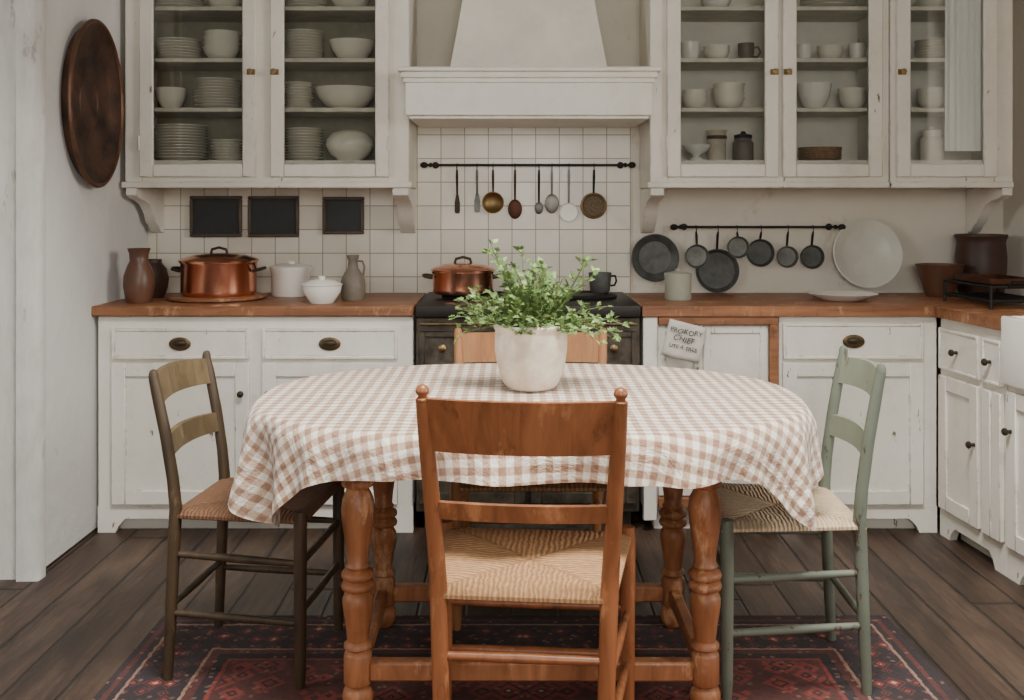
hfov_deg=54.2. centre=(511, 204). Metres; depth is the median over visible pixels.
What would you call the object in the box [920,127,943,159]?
storage jar
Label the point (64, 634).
floor
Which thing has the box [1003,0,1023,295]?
wall
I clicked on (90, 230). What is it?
wall
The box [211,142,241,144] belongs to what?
plate
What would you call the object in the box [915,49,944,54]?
plate
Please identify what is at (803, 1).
plate
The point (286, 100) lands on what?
plate
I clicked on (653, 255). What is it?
plate
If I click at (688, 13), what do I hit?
shelf
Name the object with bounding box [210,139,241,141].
plate
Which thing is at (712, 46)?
bowl
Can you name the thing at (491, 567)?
dining chair
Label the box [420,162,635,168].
utensil rail
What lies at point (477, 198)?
turner
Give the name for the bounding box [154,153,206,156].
plate
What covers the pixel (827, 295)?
platter
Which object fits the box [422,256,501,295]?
saucepot
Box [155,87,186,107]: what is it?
bowl
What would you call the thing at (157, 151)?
plate
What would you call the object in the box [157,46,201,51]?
plate
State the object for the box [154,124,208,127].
plate
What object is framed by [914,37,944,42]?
plate
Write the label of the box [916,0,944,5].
bowl
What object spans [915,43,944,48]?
plate
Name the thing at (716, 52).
bowl
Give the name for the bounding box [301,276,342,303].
sugar bowl
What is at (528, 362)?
pot
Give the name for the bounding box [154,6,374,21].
shelf
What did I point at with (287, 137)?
plate
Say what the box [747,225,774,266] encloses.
pan
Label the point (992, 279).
tray
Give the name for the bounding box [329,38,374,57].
bowl
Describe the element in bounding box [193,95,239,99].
plate
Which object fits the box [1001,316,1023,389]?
sink
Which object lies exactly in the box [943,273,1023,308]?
wire rack
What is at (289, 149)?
plate
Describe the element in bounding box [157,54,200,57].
plate
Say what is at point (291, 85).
plate
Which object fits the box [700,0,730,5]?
bowl
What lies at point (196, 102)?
plate
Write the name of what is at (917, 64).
shelf
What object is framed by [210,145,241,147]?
plate
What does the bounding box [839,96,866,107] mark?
bowl
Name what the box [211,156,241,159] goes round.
plate
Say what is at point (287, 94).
plate
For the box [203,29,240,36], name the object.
bowl
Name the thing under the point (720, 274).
pan
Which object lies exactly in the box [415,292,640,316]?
cooktop
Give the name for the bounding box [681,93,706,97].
bowl
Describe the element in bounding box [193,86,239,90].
plate
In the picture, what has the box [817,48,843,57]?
bowl
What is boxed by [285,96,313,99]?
plate
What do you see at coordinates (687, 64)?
shelf
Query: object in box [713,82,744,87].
bowl
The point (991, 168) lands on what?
upper cabinet
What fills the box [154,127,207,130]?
plate
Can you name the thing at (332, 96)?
bowl
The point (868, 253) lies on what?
plate
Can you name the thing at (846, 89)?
bowl
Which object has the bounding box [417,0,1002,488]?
wall
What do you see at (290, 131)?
plate
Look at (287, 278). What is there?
canister
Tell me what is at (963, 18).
curtain
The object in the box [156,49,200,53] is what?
plate
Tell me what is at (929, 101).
bowl
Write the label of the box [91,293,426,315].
countertop
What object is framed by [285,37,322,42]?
plate
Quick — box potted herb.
[449,239,631,391]
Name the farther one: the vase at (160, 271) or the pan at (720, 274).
the pan at (720, 274)
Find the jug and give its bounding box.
[341,255,365,300]
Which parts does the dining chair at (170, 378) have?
leg, leg, seat, leg, leg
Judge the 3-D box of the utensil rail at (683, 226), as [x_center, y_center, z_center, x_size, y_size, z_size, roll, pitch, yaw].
[1.114,0.100,4.540,0.797,0.031,0.043,0,0,0]
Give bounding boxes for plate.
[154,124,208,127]
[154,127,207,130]
[154,130,207,133]
[154,133,207,136]
[154,135,207,139]
[154,138,207,141]
[154,141,208,144]
[154,144,207,147]
[154,147,207,150]
[154,150,207,153]
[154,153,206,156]
[154,156,207,159]
[155,0,202,4]
[155,0,202,5]
[156,3,197,5]
[156,37,200,42]
[156,40,200,45]
[156,43,200,48]
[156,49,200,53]
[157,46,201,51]
[157,52,201,56]
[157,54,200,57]
[193,80,240,85]
[193,83,239,87]
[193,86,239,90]
[193,89,240,93]
[193,92,240,96]
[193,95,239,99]
[193,98,240,101]
[194,77,240,82]
[194,101,240,104]
[194,104,240,107]
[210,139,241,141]
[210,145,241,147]
[210,148,241,150]
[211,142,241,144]
[211,151,241,153]
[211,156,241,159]
[212,154,241,156]
[285,0,325,5]
[285,0,326,3]
[285,3,320,5]
[285,29,323,34]
[285,32,322,36]
[285,34,323,39]
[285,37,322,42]
[285,40,323,45]
[285,43,323,47]
[285,46,323,50]
[285,49,323,53]
[285,52,322,56]
[285,55,322,57]
[285,81,313,84]
[285,84,313,87]
[285,87,312,90]
[285,90,312,93]
[285,93,313,96]
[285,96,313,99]
[285,99,312,101]
[285,102,312,104]
[285,104,313,107]
[285,130,322,133]
[285,133,321,136]
[285,136,322,139]
[285,145,321,147]
[285,148,322,150]
[285,150,322,153]
[285,153,322,156]
[285,156,322,159]
[286,127,322,130]
[286,139,322,141]
[286,142,322,144]
[631,234,678,281]
[800,0,856,4]
[800,0,856,5]
[806,2,856,5]
[833,218,902,287]
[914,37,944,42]
[915,40,944,45]
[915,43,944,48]
[915,46,944,51]
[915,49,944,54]
[915,52,944,56]
[916,55,944,57]
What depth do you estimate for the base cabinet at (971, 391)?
3.69 m
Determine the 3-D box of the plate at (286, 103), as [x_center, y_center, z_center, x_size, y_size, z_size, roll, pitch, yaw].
[-0.938,-0.439,4.398,0.124,0.018,0.124,0,0,-10]
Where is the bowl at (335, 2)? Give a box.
[331,0,368,5]
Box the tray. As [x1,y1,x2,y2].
[61,19,123,187]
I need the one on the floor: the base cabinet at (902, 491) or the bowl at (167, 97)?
the base cabinet at (902, 491)
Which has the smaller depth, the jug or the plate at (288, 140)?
the jug
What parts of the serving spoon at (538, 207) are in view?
handle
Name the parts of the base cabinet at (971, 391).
knob, drawer, door, knob, knob, drawer, door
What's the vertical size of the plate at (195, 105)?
0.018 m
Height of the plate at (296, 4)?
0.018 m
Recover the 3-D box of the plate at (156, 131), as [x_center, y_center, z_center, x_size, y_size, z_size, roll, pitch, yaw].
[-1.456,-0.314,4.399,0.228,0.018,0.228,0,0,-1]
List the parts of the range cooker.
knob, drawer, oven door, burner, drawer, rail, oven door, burner, drawer, knob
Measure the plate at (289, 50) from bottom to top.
0.018 m
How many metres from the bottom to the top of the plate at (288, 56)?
0.018 m
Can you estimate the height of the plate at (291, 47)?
0.018 m
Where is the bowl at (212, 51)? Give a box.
[203,45,239,57]
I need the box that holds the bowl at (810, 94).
[797,82,831,107]
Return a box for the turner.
[474,164,479,211]
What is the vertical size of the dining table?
0.747 m
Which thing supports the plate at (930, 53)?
on the plate at (927, 56)
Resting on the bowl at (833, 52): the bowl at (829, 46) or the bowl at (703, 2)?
the bowl at (829, 46)
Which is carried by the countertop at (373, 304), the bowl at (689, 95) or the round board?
the round board
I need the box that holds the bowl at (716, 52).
[703,48,729,57]
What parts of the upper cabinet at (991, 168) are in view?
knob, panel, door, moulding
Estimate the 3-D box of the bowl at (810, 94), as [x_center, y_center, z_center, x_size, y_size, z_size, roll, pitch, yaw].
[1.329,-0.475,4.400,0.155,0.115,0.155,0,0,-31]
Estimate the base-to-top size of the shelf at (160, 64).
0.018 m
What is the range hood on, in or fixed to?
attached to the wall at (925, 221)
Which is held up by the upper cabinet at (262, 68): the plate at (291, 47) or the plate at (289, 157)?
the plate at (289, 157)
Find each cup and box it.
[681,41,698,57]
[738,42,760,57]
[797,44,811,57]
[849,43,867,57]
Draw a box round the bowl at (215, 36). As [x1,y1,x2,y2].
[203,34,240,41]
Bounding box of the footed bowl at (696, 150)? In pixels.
[682,144,710,159]
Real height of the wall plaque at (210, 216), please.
0.187 m
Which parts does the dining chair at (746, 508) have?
leg, seat, leg, leg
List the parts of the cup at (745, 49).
handle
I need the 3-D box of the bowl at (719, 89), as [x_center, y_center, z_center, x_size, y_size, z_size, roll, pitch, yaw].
[0.953,-0.485,4.400,0.139,0.055,0.139,0,0,21]
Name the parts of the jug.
handle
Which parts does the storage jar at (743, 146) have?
lid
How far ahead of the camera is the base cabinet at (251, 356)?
3.96 m
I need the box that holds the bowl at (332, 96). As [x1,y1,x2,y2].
[315,85,374,107]
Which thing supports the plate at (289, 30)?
on the plate at (287, 33)
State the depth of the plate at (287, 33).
4.34 m
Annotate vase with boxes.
[123,248,154,303]
[148,259,168,297]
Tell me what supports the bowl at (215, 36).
on the bowl at (206, 42)
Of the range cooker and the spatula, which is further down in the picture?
the range cooker
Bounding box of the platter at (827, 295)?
[806,290,877,301]
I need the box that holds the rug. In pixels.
[92,615,961,699]
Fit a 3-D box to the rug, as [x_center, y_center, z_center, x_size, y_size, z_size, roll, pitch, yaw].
[0.040,1.297,2.205,2.280,0.006,1.900,0,0,0]
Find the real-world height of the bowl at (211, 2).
0.050 m
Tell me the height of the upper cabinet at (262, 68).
1.378 m
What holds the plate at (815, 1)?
on the plate at (824, 3)
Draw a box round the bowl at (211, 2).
[208,0,240,5]
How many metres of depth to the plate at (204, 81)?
4.33 m
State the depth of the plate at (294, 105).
4.36 m
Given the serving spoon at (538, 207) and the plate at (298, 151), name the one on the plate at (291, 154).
the plate at (298, 151)
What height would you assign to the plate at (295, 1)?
0.018 m
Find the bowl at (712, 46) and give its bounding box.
[703,44,729,49]
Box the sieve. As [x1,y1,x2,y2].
[580,163,606,218]
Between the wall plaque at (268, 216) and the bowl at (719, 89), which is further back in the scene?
the wall plaque at (268, 216)
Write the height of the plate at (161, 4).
0.018 m
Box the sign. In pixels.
[661,317,706,363]
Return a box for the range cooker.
[415,290,640,527]
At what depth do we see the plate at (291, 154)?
4.34 m
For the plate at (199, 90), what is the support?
on the plate at (198, 93)
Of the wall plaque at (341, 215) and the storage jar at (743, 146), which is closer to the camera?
the storage jar at (743, 146)
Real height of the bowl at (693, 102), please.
0.050 m
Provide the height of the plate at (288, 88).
0.018 m
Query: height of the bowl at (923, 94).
0.055 m
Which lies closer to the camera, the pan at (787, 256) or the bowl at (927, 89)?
the bowl at (927, 89)
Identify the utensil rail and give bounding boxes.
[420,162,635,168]
[670,223,845,229]
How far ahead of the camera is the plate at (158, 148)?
4.31 m
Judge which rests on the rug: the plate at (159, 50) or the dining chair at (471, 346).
the dining chair at (471, 346)
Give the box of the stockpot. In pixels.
[171,246,266,297]
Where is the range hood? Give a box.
[397,0,660,127]
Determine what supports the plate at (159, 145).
on the plate at (158, 148)
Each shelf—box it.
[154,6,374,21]
[154,58,374,70]
[154,108,374,116]
[681,6,867,21]
[681,58,867,70]
[681,108,867,116]
[911,6,944,21]
[911,58,944,70]
[911,108,944,116]
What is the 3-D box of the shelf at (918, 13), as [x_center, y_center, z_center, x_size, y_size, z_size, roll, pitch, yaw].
[1.855,-0.841,4.412,0.477,0.018,0.272,0,0,0]
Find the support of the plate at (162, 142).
on the plate at (159, 145)
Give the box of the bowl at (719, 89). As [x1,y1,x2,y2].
[713,87,744,92]
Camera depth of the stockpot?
4.13 m
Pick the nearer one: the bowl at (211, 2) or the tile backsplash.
the bowl at (211, 2)
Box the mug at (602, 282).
[589,272,616,292]
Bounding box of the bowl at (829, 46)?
[816,44,842,49]
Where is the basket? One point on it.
(825, 152)
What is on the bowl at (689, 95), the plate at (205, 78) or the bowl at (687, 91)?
the bowl at (687, 91)
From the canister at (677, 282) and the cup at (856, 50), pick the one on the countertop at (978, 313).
the canister at (677, 282)
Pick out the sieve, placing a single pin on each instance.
(593, 205)
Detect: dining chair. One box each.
[148,350,344,688]
[415,384,635,699]
[450,327,606,630]
[716,345,885,699]
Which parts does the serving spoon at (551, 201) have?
handle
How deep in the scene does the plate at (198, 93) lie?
4.33 m
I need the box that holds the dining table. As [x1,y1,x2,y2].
[341,481,721,699]
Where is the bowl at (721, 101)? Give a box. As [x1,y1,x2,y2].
[713,96,744,107]
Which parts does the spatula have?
handle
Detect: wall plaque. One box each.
[190,196,241,236]
[248,196,298,236]
[323,197,363,233]
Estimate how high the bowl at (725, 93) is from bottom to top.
0.055 m
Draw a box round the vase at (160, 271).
[148,259,168,297]
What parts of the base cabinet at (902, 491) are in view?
drawer, door, handle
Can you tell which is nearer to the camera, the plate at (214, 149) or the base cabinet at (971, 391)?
the base cabinet at (971, 391)
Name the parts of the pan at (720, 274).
handle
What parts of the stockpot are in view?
handle, lid, knob, handle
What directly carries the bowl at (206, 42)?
on the bowl at (212, 51)
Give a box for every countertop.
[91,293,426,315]
[625,293,1023,330]
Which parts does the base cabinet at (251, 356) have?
handle, drawer, door, knob, drawer, handle, door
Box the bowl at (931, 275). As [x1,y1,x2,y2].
[915,263,964,296]
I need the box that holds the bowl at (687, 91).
[682,89,706,93]
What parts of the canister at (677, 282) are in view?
lid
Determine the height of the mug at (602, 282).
0.085 m
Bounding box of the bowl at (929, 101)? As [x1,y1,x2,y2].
[917,96,944,107]
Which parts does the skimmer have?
handle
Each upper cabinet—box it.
[122,0,416,232]
[640,0,891,232]
[889,0,1013,232]
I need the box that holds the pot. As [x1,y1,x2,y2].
[493,319,566,391]
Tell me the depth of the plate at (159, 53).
4.33 m
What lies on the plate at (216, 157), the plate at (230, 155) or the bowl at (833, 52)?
the plate at (230, 155)
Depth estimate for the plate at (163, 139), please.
4.31 m
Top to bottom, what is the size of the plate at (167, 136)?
0.018 m
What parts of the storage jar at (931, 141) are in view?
lid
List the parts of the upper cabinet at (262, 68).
door, knob, panel, moulding, knob, door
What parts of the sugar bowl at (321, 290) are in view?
lid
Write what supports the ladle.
hanging from the utensil rail at (435, 165)
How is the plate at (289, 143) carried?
on the plate at (288, 146)
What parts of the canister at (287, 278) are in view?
lid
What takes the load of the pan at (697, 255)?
hanging from the utensil rail at (683, 226)
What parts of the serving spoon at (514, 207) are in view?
handle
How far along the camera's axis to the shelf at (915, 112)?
4.31 m
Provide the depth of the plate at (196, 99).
4.33 m
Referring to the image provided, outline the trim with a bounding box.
[0,0,45,581]
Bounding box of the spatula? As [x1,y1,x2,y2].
[455,163,459,213]
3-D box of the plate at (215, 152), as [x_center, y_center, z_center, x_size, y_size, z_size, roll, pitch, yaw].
[-1.252,-0.226,4.400,0.136,0.018,0.136,0,0,43]
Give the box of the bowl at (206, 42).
[203,40,239,46]
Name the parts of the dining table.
leg, leg, leg, leg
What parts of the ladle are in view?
handle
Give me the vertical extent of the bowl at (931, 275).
0.140 m
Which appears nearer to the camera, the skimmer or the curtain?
the curtain
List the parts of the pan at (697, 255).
handle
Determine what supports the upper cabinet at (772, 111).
attached to the wall at (925, 221)
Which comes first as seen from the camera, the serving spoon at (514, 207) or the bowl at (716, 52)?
the bowl at (716, 52)
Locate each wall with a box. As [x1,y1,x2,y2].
[45,0,147,566]
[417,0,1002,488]
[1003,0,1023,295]
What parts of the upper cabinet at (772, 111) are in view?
door, panel, moulding, knob, knob, door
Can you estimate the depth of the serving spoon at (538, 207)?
4.54 m
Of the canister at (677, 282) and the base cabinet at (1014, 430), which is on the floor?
the base cabinet at (1014, 430)
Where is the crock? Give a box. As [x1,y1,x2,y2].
[954,233,1007,292]
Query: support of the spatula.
hanging from the utensil rail at (435, 165)
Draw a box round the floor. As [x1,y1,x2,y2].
[0,489,1023,699]
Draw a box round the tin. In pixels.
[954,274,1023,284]
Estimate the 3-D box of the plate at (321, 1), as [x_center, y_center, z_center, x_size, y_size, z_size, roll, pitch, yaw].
[-0.907,-0.885,4.399,0.180,0.018,0.180,0,0,-22]
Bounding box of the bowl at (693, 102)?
[682,97,707,107]
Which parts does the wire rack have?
leg, frame, frame, leg, handle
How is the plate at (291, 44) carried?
on the plate at (291, 47)
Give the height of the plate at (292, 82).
0.018 m
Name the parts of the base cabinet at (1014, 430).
knob, door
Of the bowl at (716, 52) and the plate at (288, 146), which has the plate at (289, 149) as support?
the plate at (288, 146)
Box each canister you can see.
[270,261,311,296]
[664,268,691,300]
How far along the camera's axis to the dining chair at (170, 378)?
2.77 m
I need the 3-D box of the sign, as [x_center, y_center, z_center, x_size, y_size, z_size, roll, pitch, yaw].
[0.678,0.533,3.935,0.183,0.182,0.015,0,0,0]
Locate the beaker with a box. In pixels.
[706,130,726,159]
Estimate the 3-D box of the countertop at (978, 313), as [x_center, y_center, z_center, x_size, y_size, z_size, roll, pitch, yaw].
[1.462,0.420,3.567,1.895,0.040,1.988,0,0,0]
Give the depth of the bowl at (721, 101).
4.35 m
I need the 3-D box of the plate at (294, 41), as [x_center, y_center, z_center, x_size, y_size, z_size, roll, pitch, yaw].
[-0.912,-0.702,4.402,0.170,0.018,0.170,0,0,31]
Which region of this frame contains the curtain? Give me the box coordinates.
[945,0,982,150]
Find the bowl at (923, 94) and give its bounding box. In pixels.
[917,92,944,96]
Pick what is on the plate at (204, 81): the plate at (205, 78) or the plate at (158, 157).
the plate at (205, 78)
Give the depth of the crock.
4.35 m
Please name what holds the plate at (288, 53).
on the plate at (288, 56)
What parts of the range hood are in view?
cornice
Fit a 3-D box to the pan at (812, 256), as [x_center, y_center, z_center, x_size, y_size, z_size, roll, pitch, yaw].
[1.363,0.190,4.541,0.109,0.200,0.043,0,0,0]
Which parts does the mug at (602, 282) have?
handle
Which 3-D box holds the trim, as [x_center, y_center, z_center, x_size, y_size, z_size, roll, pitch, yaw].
[-2.415,0.021,3.475,1.570,2.559,0.050,0,0,0]
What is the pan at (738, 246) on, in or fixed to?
hanging from the utensil rail at (683, 226)
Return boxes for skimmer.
[559,163,577,221]
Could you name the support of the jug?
on the countertop at (373, 304)
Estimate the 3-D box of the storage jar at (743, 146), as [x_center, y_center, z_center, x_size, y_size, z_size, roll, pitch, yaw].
[1.012,-0.258,4.380,0.090,0.132,0.090,0,0,0]
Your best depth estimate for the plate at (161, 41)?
4.33 m
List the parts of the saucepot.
handle, lid, knob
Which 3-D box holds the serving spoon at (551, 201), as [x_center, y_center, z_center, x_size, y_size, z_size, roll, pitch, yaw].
[0.181,-0.076,4.552,0.048,0.229,0.048,0,0,44]
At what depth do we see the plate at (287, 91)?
4.35 m
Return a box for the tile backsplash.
[148,125,630,292]
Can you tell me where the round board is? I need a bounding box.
[166,292,266,302]
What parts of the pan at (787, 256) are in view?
handle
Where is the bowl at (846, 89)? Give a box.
[838,87,865,92]
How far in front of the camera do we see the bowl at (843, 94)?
4.36 m
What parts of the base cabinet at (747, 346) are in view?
panel, panel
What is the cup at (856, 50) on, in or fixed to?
on the upper cabinet at (772, 111)
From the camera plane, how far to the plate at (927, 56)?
4.33 m
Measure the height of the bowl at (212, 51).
0.062 m
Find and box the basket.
[798,146,841,159]
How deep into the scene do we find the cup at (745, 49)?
4.37 m
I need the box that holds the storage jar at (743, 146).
[733,131,753,159]
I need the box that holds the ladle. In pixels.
[482,166,503,212]
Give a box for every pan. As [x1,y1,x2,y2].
[685,225,708,267]
[696,225,739,292]
[727,225,749,257]
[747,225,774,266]
[777,225,798,267]
[801,225,824,268]
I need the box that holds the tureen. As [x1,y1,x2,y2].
[326,129,373,159]
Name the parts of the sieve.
handle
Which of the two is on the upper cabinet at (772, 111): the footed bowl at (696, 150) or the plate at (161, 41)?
the footed bowl at (696, 150)
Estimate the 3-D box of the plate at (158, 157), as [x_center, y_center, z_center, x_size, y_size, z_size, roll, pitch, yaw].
[-1.455,-0.201,4.398,0.228,0.018,0.228,0,0,21]
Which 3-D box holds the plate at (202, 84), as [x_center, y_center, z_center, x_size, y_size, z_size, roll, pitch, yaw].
[-1.298,-0.514,4.401,0.200,0.018,0.200,0,0,-21]
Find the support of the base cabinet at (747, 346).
on the floor
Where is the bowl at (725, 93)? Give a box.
[713,91,744,96]
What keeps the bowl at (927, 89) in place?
on the bowl at (923, 94)
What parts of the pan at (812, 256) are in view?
handle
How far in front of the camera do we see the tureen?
4.33 m
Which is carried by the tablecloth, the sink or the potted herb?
the potted herb
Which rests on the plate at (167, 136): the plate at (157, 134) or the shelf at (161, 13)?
the plate at (157, 134)
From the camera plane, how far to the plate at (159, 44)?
4.33 m
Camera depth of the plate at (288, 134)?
4.34 m
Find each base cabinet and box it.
[98,314,416,532]
[639,315,777,527]
[777,316,936,532]
[938,318,1007,576]
[1001,385,1023,584]
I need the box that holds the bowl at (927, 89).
[917,87,944,92]
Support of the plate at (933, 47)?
on the plate at (931, 50)
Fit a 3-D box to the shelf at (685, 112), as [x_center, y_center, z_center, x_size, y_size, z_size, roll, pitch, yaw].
[1.087,-0.407,4.412,0.967,0.018,0.272,0,0,0]
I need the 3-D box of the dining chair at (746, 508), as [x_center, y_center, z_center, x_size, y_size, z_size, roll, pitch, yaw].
[0.786,0.856,2.819,0.467,0.876,0.446,0,0,2]
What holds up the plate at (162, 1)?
on the plate at (161, 4)
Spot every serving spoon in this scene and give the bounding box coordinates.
[508,170,521,218]
[534,164,542,213]
[545,164,558,212]
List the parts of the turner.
handle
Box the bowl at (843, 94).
[838,92,866,96]
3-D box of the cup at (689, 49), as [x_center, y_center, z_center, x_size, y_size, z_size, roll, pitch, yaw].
[0.772,-0.672,4.406,0.105,0.085,0.080,0,0,30]
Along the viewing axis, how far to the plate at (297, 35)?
4.34 m
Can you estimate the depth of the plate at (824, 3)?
4.31 m
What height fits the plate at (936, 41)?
0.018 m
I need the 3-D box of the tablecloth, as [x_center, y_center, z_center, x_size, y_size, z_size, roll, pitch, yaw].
[0.059,0.681,2.873,1.652,0.290,1.194,0,0,-5]
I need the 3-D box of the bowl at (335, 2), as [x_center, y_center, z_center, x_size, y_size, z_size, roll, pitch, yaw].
[-0.713,-0.881,4.400,0.173,0.060,0.173,0,0,19]
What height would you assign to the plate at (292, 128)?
0.018 m
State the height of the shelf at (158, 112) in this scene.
0.018 m
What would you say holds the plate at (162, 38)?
on the plate at (161, 41)
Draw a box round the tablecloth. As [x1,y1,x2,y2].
[228,363,823,530]
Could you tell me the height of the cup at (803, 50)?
0.075 m

